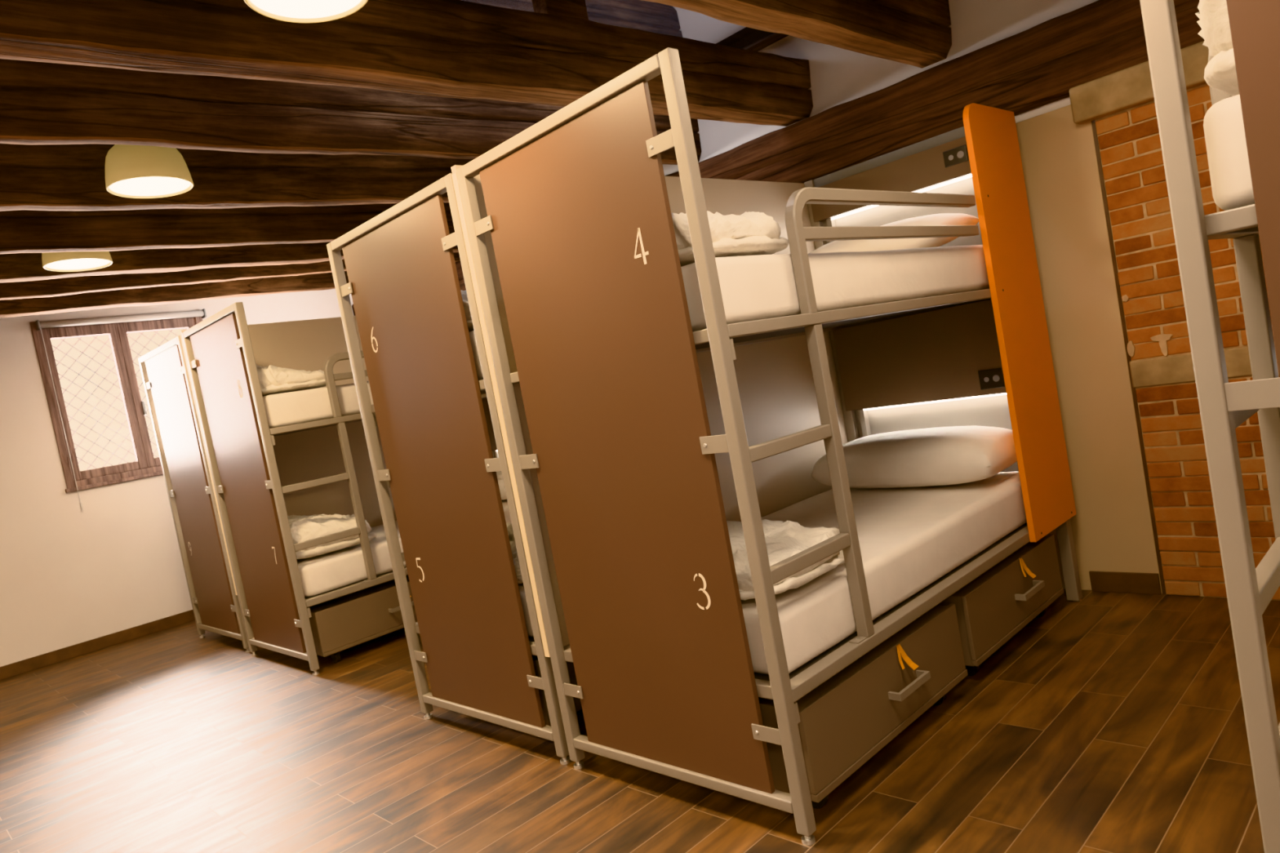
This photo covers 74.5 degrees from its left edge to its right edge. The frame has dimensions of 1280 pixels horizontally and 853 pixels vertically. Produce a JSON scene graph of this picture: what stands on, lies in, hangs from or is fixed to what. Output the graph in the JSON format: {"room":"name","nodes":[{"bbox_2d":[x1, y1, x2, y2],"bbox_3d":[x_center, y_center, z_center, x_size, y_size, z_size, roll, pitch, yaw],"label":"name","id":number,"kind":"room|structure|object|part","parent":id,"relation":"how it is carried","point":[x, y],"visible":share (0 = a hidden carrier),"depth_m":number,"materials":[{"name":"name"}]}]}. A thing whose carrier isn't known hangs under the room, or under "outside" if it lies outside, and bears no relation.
{"room":"dormitory","nodes":[
{"label":"dormitory","id":0,"kind":"room"},
{"bbox_2d":[0,289,354,666],"bbox_3d":[-5.081,0.347,6.463,6.560,3.150,0.260,-14,4,-44],"label":"wall","id":1,"kind":"structure","parent":0,"point":[70,575],"depth_m":6.71,"materials":[{"name":"white paint"}]},
{"bbox_2d":[0,609,195,679],"bbox_3d":[-4.711,1.835,6.451,6.560,0.095,0.012,-14,4,-44],"label":"baseboard","id":2,"kind":"structure","parent":1,"relation":"attached to","point":[74,651],"depth_m":6.76,"materials":[{"name":"brown wood"}]},
{"bbox_2d":[29,316,202,493],"bbox_3d":[-4.307,-0.250,7.187,1.300,1.380,0.211,-14,4,-44],"label":"window","id":3,"kind":"structure","parent":1,"relation":"in","point":[146,465],"depth_m":7.05,"materials":[{"name":"brown wood"}]},
{"bbox_2d":[35,308,206,509],"bbox_3d":[-4.199,-0.190,7.127,1.250,1.530,0.085,-14,4,-44],"label":"roller blind","id":4,"kind":"object","parent":3,"relation":"attached to","point":[113,319],"visible":1,"depth_m":6.96,"materials":[{"name":"grey paint"}]},
{"bbox_3d":[-4.611,-0.064,6.709,0.014,1.480,0.013,-10,3,1],"label":"cord","id":5,"kind":"part","parent":4,"relation":"part of","materials":[{"name":"white"}]},
{"bbox_3d":[-4.227,-0.157,7.171,0.020,0.120,0.035,-14,4,-44],"label":"handle","id":6,"kind":"part","parent":3,"relation":"part of","materials":[{"name":"grey paint"}]},
{"bbox_2d":[0,588,1279,852],"bbox_3d":[-1.320,1.513,2.908,6.960,0.100,10.360,-14,4,-44],"label":"floor","id":7,"kind":"structure","parent":0,"point":[1108,722],"depth_m":3.10,"materials":[{"name":"brown wood"}]},
{"bbox_2d":[137,335,249,653],"bbox_3d":[-2.484,0.320,6.846,2.215,2.220,1.082,-14,4,-44],"label":"bunk bed","id":8,"kind":"object","parent":7,"relation":"on","point":[215,602],"visible":0.36,"depth_m":6.05,"materials":[{"name":"paint"}]},
{"bbox_3d":[-3.434,-0.548,6.027,0.042,0.040,0.971,-14,4,-44],"label":"rail","id":9,"kind":"part","parent":8,"relation":"part of","materials":[{"name":"metal"}]},
{"bbox_3d":[-3.588,0.542,6.452,0.042,2.172,0.042,-14,4,-44],"label":"post","id":10,"kind":"part","parent":8,"relation":"part of","materials":[{"name":"metal"}]},
{"bbox_3d":[-2.893,0.456,5.721,0.042,2.172,0.042,-14,4,-44],"label":"post","id":11,"kind":"part","parent":8,"relation":"part of","materials":[{"name":"metal"}]},
{"bbox_3d":[-3.057,1.492,6.144,0.042,0.036,0.971,-14,4,-44],"label":"rail","id":12,"kind":"part","parent":8,"relation":"part of","materials":[{"name":"metal"}]},
{"bbox_2d":[179,302,498,675],"bbox_3d":[-1.681,0.221,5.979,2.215,2.220,1.112,-14,4,-44],"label":"bunk bed","id":13,"kind":"object","parent":7,"relation":"on","point":[261,476],"visible":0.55,"depth_m":5.31,"materials":[{"name":"paint"}]},
{"bbox_3d":[-2.639,-0.645,5.169,0.042,0.040,0.971,-14,4,-44],"label":"rail","id":14,"kind":"part","parent":13,"relation":"part of","materials":[{"name":"metal"}]},
{"bbox_3d":[-2.794,0.445,5.595,0.042,2.172,0.042,-14,4,-44],"label":"post","id":15,"kind":"part","parent":13,"relation":"part of","materials":[{"name":"metal"}]},
{"bbox_3d":[-2.450,0.377,5.228,0.018,2.037,0.819,-14,4,-44],"label":"foot panel","id":16,"kind":"part","parent":13,"relation":"part of","materials":[{"name":"brown laminate"}]},
{"bbox_3d":[-2.098,0.358,4.864,0.042,2.172,0.042,-14,4,-44],"label":"post","id":17,"kind":"part","parent":13,"relation":"part of","materials":[{"name":"metal"}]},
{"bbox_3d":[-2.263,1.395,5.286,0.042,0.036,0.971,-14,4,-44],"label":"rail","id":18,"kind":"part","parent":13,"relation":"part of","materials":[{"name":"metal"}]},
{"bbox_3d":[-2.091,0.063,6.359,2.207,1.797,0.028,-14,4,-44],"label":"panel","id":19,"kind":"part","parent":13,"relation":"part of","materials":[{"name":"beige laminate"}]},
{"bbox_2d":[262,381,373,428],"bbox_3d":[-1.774,-0.217,5.941,2.032,0.197,0.970,-14,4,-44],"label":"mattress","id":20,"kind":"object","parent":13,"relation":"on","point":[291,408],"visible":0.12,"depth_m":5.05,"materials":[{"name":"white fabric"}]},
{"bbox_2d":[256,364,336,396],"bbox_3d":[-2.346,-0.296,5.389,0.541,0.218,0.914,-14,4,-44],"label":"duvet","id":21,"kind":"object","parent":20,"relation":"on","point":[273,380],"visible":0.47,"depth_m":5.02,"materials":[{"name":"white fabric"}]},
{"bbox_3d":[-2.087,-0.062,6.321,2.127,0.037,0.050,-14,4,-44],"label":"rail","id":22,"kind":"part","parent":13,"relation":"part of","materials":[{"name":"metal"}]},
{"bbox_3d":[-1.444,-0.353,5.568,1.295,0.386,0.038,-14,4,-44],"label":"guard rail","id":23,"kind":"part","parent":13,"relation":"part of","materials":[{"name":"metal"}]},
{"bbox_3d":[-1.747,0.462,5.186,0.042,0.986,0.040,-14,4,-44],"label":"ladder post","id":24,"kind":"part","parent":13,"relation":"part of","materials":[{"name":"metal"}]},
{"bbox_3d":[-1.211,0.858,5.653,2.127,0.040,0.050,-14,4,-44],"label":"rail","id":25,"kind":"part","parent":13,"relation":"part of","materials":[{"name":"metal"}]},
{"bbox_3d":[-1.397,-0.148,5.596,2.127,0.037,0.050,-14,4,-44],"label":"rail","id":26,"kind":"part","parent":13,"relation":"part of","materials":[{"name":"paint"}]},
{"bbox_2d":[297,499,511,596],"bbox_3d":[-1.589,0.787,5.998,2.034,0.197,0.969,-14,4,-44],"label":"mattress","id":27,"kind":"object","parent":13,"relation":"on","point":[320,574],"visible":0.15,"depth_m":5.15,"materials":[{"name":"white fabric"}]},
{"bbox_2d":[287,513,376,559],"bbox_3d":[-2.142,0.674,5.480,0.599,0.277,0.908,-14,4,-44],"label":"duvet","id":28,"kind":"object","parent":27,"relation":"on","point":[303,527],"visible":0.61,"depth_m":5.12,"materials":[{"name":"white fabric"}]},
{"bbox_2d":[496,471,506,500],"bbox_3d":[-1.082,0.432,6.511,0.431,0.244,0.895,-14,4,-44],"label":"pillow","id":29,"kind":"object","parent":27,"relation":"on","point":[499,474],"visible":0.06,"depth_m":6.15,"materials":[{"name":"white fabric"}]},
{"bbox_2d":[306,574,417,663],"bbox_3d":[-1.812,1.220,5.583,0.975,0.350,0.886,-14,4,-44],"label":"drawer","id":30,"kind":"object","parent":7,"relation":"on","point":[349,620],"visible":0.41,"depth_m":5.14,"materials":[{"name":"paint"}]},
{"bbox_3d":[-1.488,1.134,5.318,0.200,0.023,0.044,-14,4,-44],"label":"handle","id":31,"kind":"part","parent":30,"relation":"part of","materials":[{"name":"paint"}]},
{"bbox_2d":[326,173,570,764],"bbox_3d":[-0.071,0.026,4.207,2.215,2.220,1.082,-14,4,-44],"label":"bunk bed","id":32,"kind":"object","parent":7,"relation":"on","point":[403,285],"visible":0.56,"depth_m":3.39,"materials":[{"name":"paint"}]},
{"bbox_3d":[-1.175,0.248,3.814,0.042,2.172,0.042,-14,4,-44],"label":"post","id":33,"kind":"part","parent":32,"relation":"part of","materials":[{"name":"metal"}]},
{"bbox_3d":[-1.021,-0.841,3.388,0.042,0.040,0.971,-14,4,-44],"label":"rail","id":34,"kind":"part","parent":32,"relation":"part of","materials":[{"name":"metal"}]},
{"bbox_3d":[-0.865,-0.123,3.451,0.036,0.037,0.979,-14,4,-44],"label":"rail","id":35,"kind":"part","parent":32,"relation":"part of","materials":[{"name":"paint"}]},
{"bbox_2d":[468,330,483,380],"bbox_3d":[-0.155,-0.414,4.160,2.034,0.198,0.970,-14,4,-44],"label":"mattress","id":36,"kind":"object","parent":32,"relation":"on","point":[474,348],"visible":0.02,"depth_m":3.20,"materials":[{"name":"white fabric"}]},
{"bbox_2d":[461,290,474,331],"bbox_3d":[-0.742,-0.475,3.626,0.532,0.189,0.918,-14,4,-44],"label":"duvet","id":37,"kind":"object","parent":36,"relation":"on","point":[468,314],"visible":0.05,"depth_m":3.23,"materials":[{"name":"white fabric"}]},
{"bbox_3d":[-0.680,0.883,3.509,0.036,0.040,0.979,-14,4,-44],"label":"rail","id":38,"kind":"part","parent":32,"relation":"part of","materials":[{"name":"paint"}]},
{"bbox_3d":[-0.644,1.199,3.505,0.042,0.036,0.971,-14,4,-44],"label":"rail","id":39,"kind":"part","parent":32,"relation":"part of","materials":[{"name":"metal"}]},
{"bbox_3d":[-0.480,0.162,3.082,0.042,2.172,0.042,-14,4,-44],"label":"post","id":40,"kind":"part","parent":32,"relation":"part of","materials":[{"name":"metal"}]},
{"bbox_2d":[517,582,533,636],"bbox_3d":[0.030,0.591,4.218,2.031,0.198,0.969,-14,4,-44],"label":"mattress","id":41,"kind":"object","parent":32,"relation":"on","point":[521,586],"visible":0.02,"depth_m":3.26,"materials":[{"name":"white fabric"}]},
{"bbox_2d":[506,524,523,582],"bbox_3d":[-0.517,0.532,3.713,0.585,0.165,0.896,-14,4,-44],"label":"duvet","id":42,"kind":"object","parent":41,"relation":"on","point":[509,527],"visible":0.06,"depth_m":3.40,"materials":[{"name":"white fabric"}]},
{"bbox_2d":[451,47,1082,845],"bbox_3d":[0.688,-0.068,3.409,2.215,2.220,1.112,-14,4,-44],"label":"bunk bed","id":43,"kind":"object","parent":7,"relation":"on","point":[633,437],"visible":0.93,"depth_m":2.75,"materials":[{"name":"paint"}]},
{"bbox_3d":[-0.425,0.155,3.024,0.042,2.172,0.042,-14,4,-44],"label":"post","id":44,"kind":"part","parent":43,"relation":"part of","materials":[{"name":"metal"}]},
{"bbox_3d":[-0.270,-0.934,2.599,0.042,0.040,0.971,-14,4,-44],"label":"rail","id":45,"kind":"part","parent":43,"relation":"part of","materials":[{"name":"metal"}]},
{"bbox_3d":[0.468,0.654,3.808,2.127,0.040,0.050,-14,4,-44],"label":"rail","id":46,"kind":"part","parent":43,"relation":"part of","materials":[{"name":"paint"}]},
{"bbox_3d":[-0.115,-0.216,2.662,0.036,0.037,0.979,-14,4,-44],"label":"rail","id":47,"kind":"part","parent":43,"relation":"part of","materials":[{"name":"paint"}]},
{"bbox_3d":[-0.082,0.088,2.657,0.018,2.037,0.819,-14,4,-44],"label":"foot panel","id":48,"kind":"part","parent":43,"relation":"part of","materials":[{"name":"brown laminate"}]},
{"bbox_3d":[0.278,-0.227,3.789,2.207,1.797,0.028,-14,4,-44],"label":"panel","id":49,"kind":"part","parent":43,"relation":"part of","materials":[{"name":"beige laminate"}]},
{"bbox_3d":[0.071,0.790,2.719,0.036,0.040,0.979,-14,4,-44],"label":"rail","id":50,"kind":"part","parent":43,"relation":"part of","materials":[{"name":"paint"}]},
{"bbox_3d":[0.282,-0.351,3.751,2.127,0.037,0.050,-14,4,-44],"label":"rail","id":51,"kind":"part","parent":43,"relation":"part of","materials":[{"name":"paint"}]},
{"bbox_3d":[0.106,1.106,2.716,0.042,0.036,0.971,-14,4,-44],"label":"rail","id":52,"kind":"part","parent":43,"relation":"part of","materials":[{"name":"metal"}]},
{"bbox_3d":[0.270,0.069,2.293,0.042,2.172,0.042,-14,4,-44],"label":"post","id":53,"kind":"part","parent":43,"relation":"part of","materials":[{"name":"metal"}]},
{"bbox_3d":[1.103,-0.211,4.511,0.054,2.214,0.054,-14,4,-44],"label":"post","id":54,"kind":"part","parent":43,"relation":"part of","materials":[{"name":"metal"}]},
{"bbox_2d":[680,244,989,332],"bbox_3d":[0.595,-0.507,3.371,2.033,0.198,0.970,-14,4,-44],"label":"mattress","id":55,"kind":"object","parent":43,"relation":"on","point":[763,286],"visible":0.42,"depth_m":2.76,"materials":[{"name":"white fabric"}]},
{"bbox_2d":[671,210,788,266],"bbox_3d":[0.030,-0.570,2.822,0.542,0.187,0.921,-14,4,-44],"label":"duvet","id":56,"kind":"object","parent":55,"relation":"on","point":[743,233],"visible":0.23,"depth_m":2.48,"materials":[{"name":"white fabric"}]},
{"bbox_2d":[810,213,978,253],"bbox_3d":[1.106,-0.834,3.885,0.418,0.186,0.790,-14,4,-44],"label":"pillow","id":57,"kind":"object","parent":55,"relation":"on","point":[840,246],"visible":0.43,"depth_m":3.64,"materials":[{"name":"white fabric"}]},
{"bbox_3d":[0.621,0.172,2.615,0.042,0.986,0.040,-14,4,-44],"label":"ladder post","id":58,"kind":"part","parent":43,"relation":"part of","materials":[{"name":"metal"}]},
{"bbox_3d":[0.676,0.662,2.611,0.052,0.004,0.034,-14,4,-44],"label":"foot plate","id":59,"kind":"part","parent":43,"relation":"part of","materials":[{"name":"paint"}]},
{"bbox_3d":[0.972,-0.437,3.025,2.127,0.037,0.050,-14,4,-44],"label":"rail","id":60,"kind":"part","parent":43,"relation":"part of","materials":[{"name":"metal"}]},
{"bbox_3d":[0.924,-0.642,2.997,1.295,0.386,0.038,-14,4,-44],"label":"guard rail","id":61,"kind":"part","parent":43,"relation":"part of","materials":[{"name":"metal"}]},
{"bbox_2d":[741,471,1026,675],"bbox_3d":[0.780,0.498,3.428,2.034,0.197,0.970,-14,4,-44],"label":"mattress","id":62,"kind":"object","parent":43,"relation":"on","point":[910,538],"visible":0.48,"depth_m":3.07,"materials":[{"name":"white fabric"}]},
{"bbox_2d":[727,519,844,600],"bbox_3d":[0.238,0.438,2.911,0.595,0.167,0.899,-14,4,-44],"label":"duvet","id":63,"kind":"object","parent":62,"relation":"on","point":[784,540],"visible":0.19,"depth_m":2.66,"materials":[{"name":"white fabric"}]},
{"bbox_2d":[811,426,1017,488],"bbox_3d":[1.286,0.143,3.941,0.431,0.243,0.895,-14,4,-44],"label":"pillow","id":64,"kind":"object","parent":62,"relation":"on","point":[950,455],"visible":0.94,"depth_m":3.73,"materials":[{"name":"white fabric"}]},
{"bbox_3d":[1.255,-1.314,4.093,0.042,0.055,0.971,-14,4,-44],"label":"head rail","id":65,"kind":"part","parent":43,"relation":"part of","materials":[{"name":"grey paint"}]},
{"bbox_3d":[1.157,0.569,3.083,2.127,0.040,0.050,-14,4,-44],"label":"rail","id":66,"kind":"part","parent":43,"relation":"part of","materials":[{"name":"metal"}]},
{"bbox_3d":[1.391,-0.578,4.136,0.040,0.037,0.971,-14,4,-44],"label":"rail","id":67,"kind":"part","parent":43,"relation":"part of","materials":[{"name":"metal"}]},
{"bbox_2d":[942,144,968,167],"bbox_3d":[1.436,-1.230,3.830,0.008,0.072,0.110,-14,4,-44],"label":"socket","id":68,"kind":"object","parent":43,"relation":"attached to","point":[953,155],"depth_m":3.83,"materials":[{"name":"grey paint"}]},
{"bbox_2d":[977,368,1004,390],"bbox_3d":[1.623,-0.220,3.888,0.008,0.090,0.110,-14,4,-44],"label":"socket","id":69,"kind":"object","parent":43,"relation":"attached to","point":[988,379],"depth_m":3.89,"materials":[{"name":"grey paint"}]},
{"bbox_3d":[1.792,-0.286,3.789,0.054,2.194,0.054,-14,4,-44],"label":"post","id":70,"kind":"part","parent":43,"relation":"part of","materials":[{"name":"metal"}]},
{"bbox_2d":[758,604,968,808],"bbox_3d":[0.557,0.931,3.012,0.975,0.350,0.886,-14,4,-44],"label":"drawer","id":71,"kind":"object","parent":7,"relation":"on","point":[848,718],"visible":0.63,"depth_m":2.63,"materials":[{"name":"paint"}]},
{"bbox_2d":[896,644,919,670],"bbox_3d":[0.874,0.753,2.753,0.079,0.090,0.027,-12,4,-29],"label":"tag","id":72,"kind":"object","parent":71,"relation":"hanging from","point":[913,666],"visible":1,"depth_m":2.75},
{"bbox_3d":[0.881,0.845,2.747,0.200,0.023,0.044,-14,4,-44],"label":"handle","id":73,"kind":"part","parent":71,"relation":"part of","materials":[{"name":"paint"}]},
{"bbox_2d":[937,533,1063,675],"bbox_3d":[1.275,0.758,3.715,0.895,0.350,0.886,-14,4,-44],"label":"drawer","id":74,"kind":"object","parent":7,"relation":"on","point":[996,605],"visible":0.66,"depth_m":3.34,"materials":[{"name":"paint"}]},
{"bbox_2d":[1019,557,1036,577],"bbox_3d":[1.592,0.580,3.456,0.079,0.090,0.027,-12,4,-29],"label":"tag","id":75,"kind":"object","parent":74,"relation":"hanging from","point":[1022,562],"visible":1,"depth_m":3.46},
{"bbox_3d":[1.599,0.672,3.450,0.200,0.023,0.044,-14,4,-44],"label":"handle","id":76,"kind":"part","parent":74,"relation":"part of","materials":[{"name":"paint"}]},
{"bbox_2d":[1139,0,1279,852],"bbox_3d":[2.127,-0.246,1.887,2.215,2.220,1.082,-14,4,-44],"label":"bunk bed","id":77,"kind":"object","parent":7,"relation":"on","point":[1224,406],"visible":0.78,"depth_m":1.47,"materials":[{"name":"paint"}]},
{"bbox_3d":[1.676,-0.735,2.199,1.295,0.386,0.038,-14,4,-44],"label":"guard rail","id":78,"kind":"part","parent":77,"relation":"part of","materials":[{"name":"metal"}]},
{"bbox_2d":[1204,95,1254,209],"bbox_3d":[2.043,-0.686,1.840,2.033,0.198,0.968,-14,4,-44],"label":"mattress","id":79,"kind":"object","parent":77,"relation":"on","point":[1224,126],"visible":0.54,"depth_m":1.46,"materials":[{"name":"white fabric"}]},
{"bbox_2d":[1199,0,1239,97],"bbox_3d":[1.437,-0.799,1.311,0.530,0.297,0.930,-14,4,-44],"label":"duvet","id":80,"kind":"object","parent":79,"relation":"on","point":[1220,74],"visible":0.37,"depth_m":1.48,"materials":[{"name":"white fabric"}]},
{"bbox_3d":[1.333,-0.395,1.131,0.036,0.037,0.979,-14,4,-44],"label":"rail","id":81,"kind":"part","parent":77,"relation":"part of","materials":[{"name":"metal"}]},
{"bbox_3d":[1.730,-0.531,2.220,2.127,0.037,0.050,-14,4,-44],"label":"rail","id":82,"kind":"part","parent":77,"relation":"part of","materials":[{"name":"metal"}]},
{"bbox_3d":[1.367,-0.091,1.126,0.018,2.037,0.819,-14,4,-44],"label":"foot panel","id":83,"kind":"part","parent":77,"relation":"part of","materials":[{"name":"brown laminate"}]},
{"bbox_3d":[1.375,0.079,1.815,0.042,0.986,0.040,-14,4,-44],"label":"ladder post","id":84,"kind":"part","parent":77,"relation":"part of","materials":[{"name":"metal"}]},
{"bbox_2d":[746,32,788,51],"bbox_3d":[-1.889,-1.570,2.731,6.960,0.080,10.360,-14,4,-44],"label":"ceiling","id":85,"kind":"structure","parent":0,"point":[778,36],"depth_m":4.63,"materials":[{"name":"brown wood"}]},
{"bbox_2d":[41,249,112,271],"bbox_3d":[-3.295,-1.159,4.863,0.344,0.458,0.344,-14,4,-44],"label":"ceiling lamp","id":86,"kind":"object","parent":85,"relation":"hanging from","point":[94,260],"visible":0.51,"depth_m":4.83,"materials":[{"name":"beige"}]},
{"bbox_2d":[45,258,110,269],"bbox_3d":[-3.256,-0.948,4.875,0.322,0.008,0.322,-14,4,-44],"label":"diffuser","id":87,"kind":"object","parent":86,"relation":"attached to","point":[51,264],"depth_m":4.88,"materials":[{"name":"beige plastic"}]},
{"bbox_2d":[105,145,193,198],"bbox_3d":[-2.217,-1.290,3.729,0.344,0.465,0.344,-14,4,-44],"label":"ceiling lamp","id":88,"kind":"object","parent":85,"relation":"hanging from","point":[131,171],"visible":0.7,"depth_m":3.64,"materials":[{"name":"beige fabric"}]},
{"bbox_2d":[109,177,190,195],"bbox_3d":[-2.177,-1.075,3.742,0.322,0.008,0.322,-14,4,-44],"label":"diffuser","id":89,"kind":"object","parent":88,"relation":"attached to","point":[118,186],"depth_m":3.75,"materials":[{"name":"beige plastic"}]},
{"bbox_2d":[244,0,368,22],"bbox_3d":[-0.975,-1.440,2.352,0.344,0.465,0.344,-14,4,-44],"label":"ceiling lamp","id":90,"kind":"object","parent":85,"relation":"hanging from","point":[288,11],"visible":1,"depth_m":2.46,"materials":[{"name":"beige"}]},
{"bbox_2d":[250,0,360,17],"bbox_3d":[-0.936,-1.225,2.364,0.322,0.008,0.322,-14,4,-44],"label":"diffuser","id":91,"kind":"object","parent":90,"relation":"attached to","point":[268,8],"depth_m":2.45,"materials":[{"name":"beige"}]},
{"bbox_2d":[473,0,777,48],"bbox_3d":[-0.528,-1.796,3.359,3.420,0.240,1.640,-14,4,-44],"label":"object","id":92,"kind":"structure","parent":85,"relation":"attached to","point":[632,14],"depth_m":4.11,"materials":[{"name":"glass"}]},
{"bbox_3d":[-0.539,-1.855,3.356,3.420,0.120,1.640,-14,4,-44],"label":"frame","id":93,"kind":"part","parent":92,"relation":"part of","materials":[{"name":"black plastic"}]},
{"bbox_2d":[662,0,1098,175],"bbox_3d":[0.766,-0.656,5.146,0.200,3.150,10.360,-14,4,-44],"label":"ceiling","id":94,"kind":"structure","parent":0,"point":[837,76],"depth_m":4.31,"materials":[{"name":"white paint"}]},
{"bbox_2d":[0,271,348,317],"bbox_3d":[-4.695,-0.898,5.764,6.655,0.350,0.210,-13,4,-35],"label":"ceiling beam","id":95,"kind":"structure","parent":94,"relation":"attached to","point":[231,289],"depth_m":6.46,"materials":[{"name":"brown wood"}]},
{"bbox_2d":[0,202,454,255],"bbox_3d":[-3.339,-1.064,4.338,6.584,0.348,0.190,-13,4,-40],"label":"ceiling beam","id":96,"kind":"structure","parent":94,"relation":"attached to","point":[30,233],"depth_m":4.83,"materials":[{"name":"brown wood"}]},
{"bbox_2d":[0,242,458,282],"bbox_3d":[-3.827,-1.002,4.851,6.660,0.349,0.223,-13,4,-35],"label":"ceiling beam","id":97,"kind":"structure","parent":94,"relation":"attached to","point":[129,261],"depth_m":5.39,"materials":[{"name":"brown wood"}]},
{"bbox_2d":[0,251,460,299],"bbox_3d":[-4.235,-0.953,5.281,6.711,0.347,0.177,-13,4,-33],"label":"ceiling beam","id":98,"kind":"structure","parent":94,"relation":"attached to","point":[90,284],"depth_m":5.78,"materials":[{"name":"brown wood"}]},
{"bbox_2d":[0,142,471,213],"bbox_3d":[-2.768,-1.135,3.738,6.634,0.346,0.215,-13,4,-36],"label":"ceiling beam","id":99,"kind":"structure","parent":94,"relation":"attached to","point":[34,176],"depth_m":4.18,"materials":[{"name":"brown wood"}]},
{"bbox_2d":[0,55,702,164],"bbox_3d":[-2.139,-1.214,3.075,6.580,0.343,0.184,-13,4,-40],"label":"ceiling beam","id":100,"kind":"structure","parent":94,"relation":"attached to","point":[42,100],"depth_m":3.43,"materials":[{"name":"brown wood"}]},
{"bbox_2d":[0,0,812,126],"bbox_3d":[-1.582,-1.251,2.497,6.580,0.308,0.257,-13,4,-41],"label":"ceiling beam","id":101,"kind":"structure","parent":94,"relation":"attached to","point":[451,48],"depth_m":3.06,"materials":[{"name":"brown wood"}]},
{"bbox_2d":[351,0,1205,315],"bbox_3d":[0.536,-1.462,4.982,0.093,0.459,9.880,-14,4,-44],"label":"beam","id":102,"kind":"structure","parent":94,"relation":"attached to","point":[1035,67],"depth_m":3.92,"materials":[{"name":"brown wood"}]},
{"bbox_2d":[640,0,953,69],"bbox_3d":[-0.929,-1.328,1.812,6.561,0.288,0.225,-13,4,-43],"label":"ceiling beam","id":103,"kind":"structure","parent":94,"relation":"attached to","point":[915,33],"depth_m":3.49,"materials":[{"name":"brown wood"}]},
{"bbox_2d":[1015,104,1162,594],"bbox_3d":[1.941,-0.310,3.871,0.020,2.190,0.537,-14,4,-44],"label":"wall","id":104,"kind":"structure","parent":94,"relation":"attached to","point":[1112,527],"depth_m":3.78,"materials":[{"name":"beige paint"}]},
{"bbox_2d":[1088,571,1161,595],"bbox_3d":[2.204,0.710,3.829,0.014,0.095,0.285,-14,4,-44],"label":"baseboard","id":105,"kind":"structure","parent":104,"relation":"attached to","point":[1100,581],"depth_m":3.82,"materials":[{"name":"brown wood"}]},
{"bbox_2d":[1069,41,1279,600],"bbox_3d":[2.346,-0.386,3.394,0.080,2.246,0.826,-14,4,-44],"label":"brick wall","id":106,"kind":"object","parent":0,"point":[1122,104],"visible":0.53,"depth_m":3.54,"materials":[{"name":"brick"}]},
{"label":"outside","id":107,"kind":"structure","parent":0,"visible":0},
{"bbox_2d":[50,328,187,471],"bbox_3d":[-8.258,0.080,9.527,14.000,4.720,0.200,-14,4,-44],"label":"wall","id":108,"kind":"structure","parent":107,"point":[97,344],"depth_m":10.73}
]}

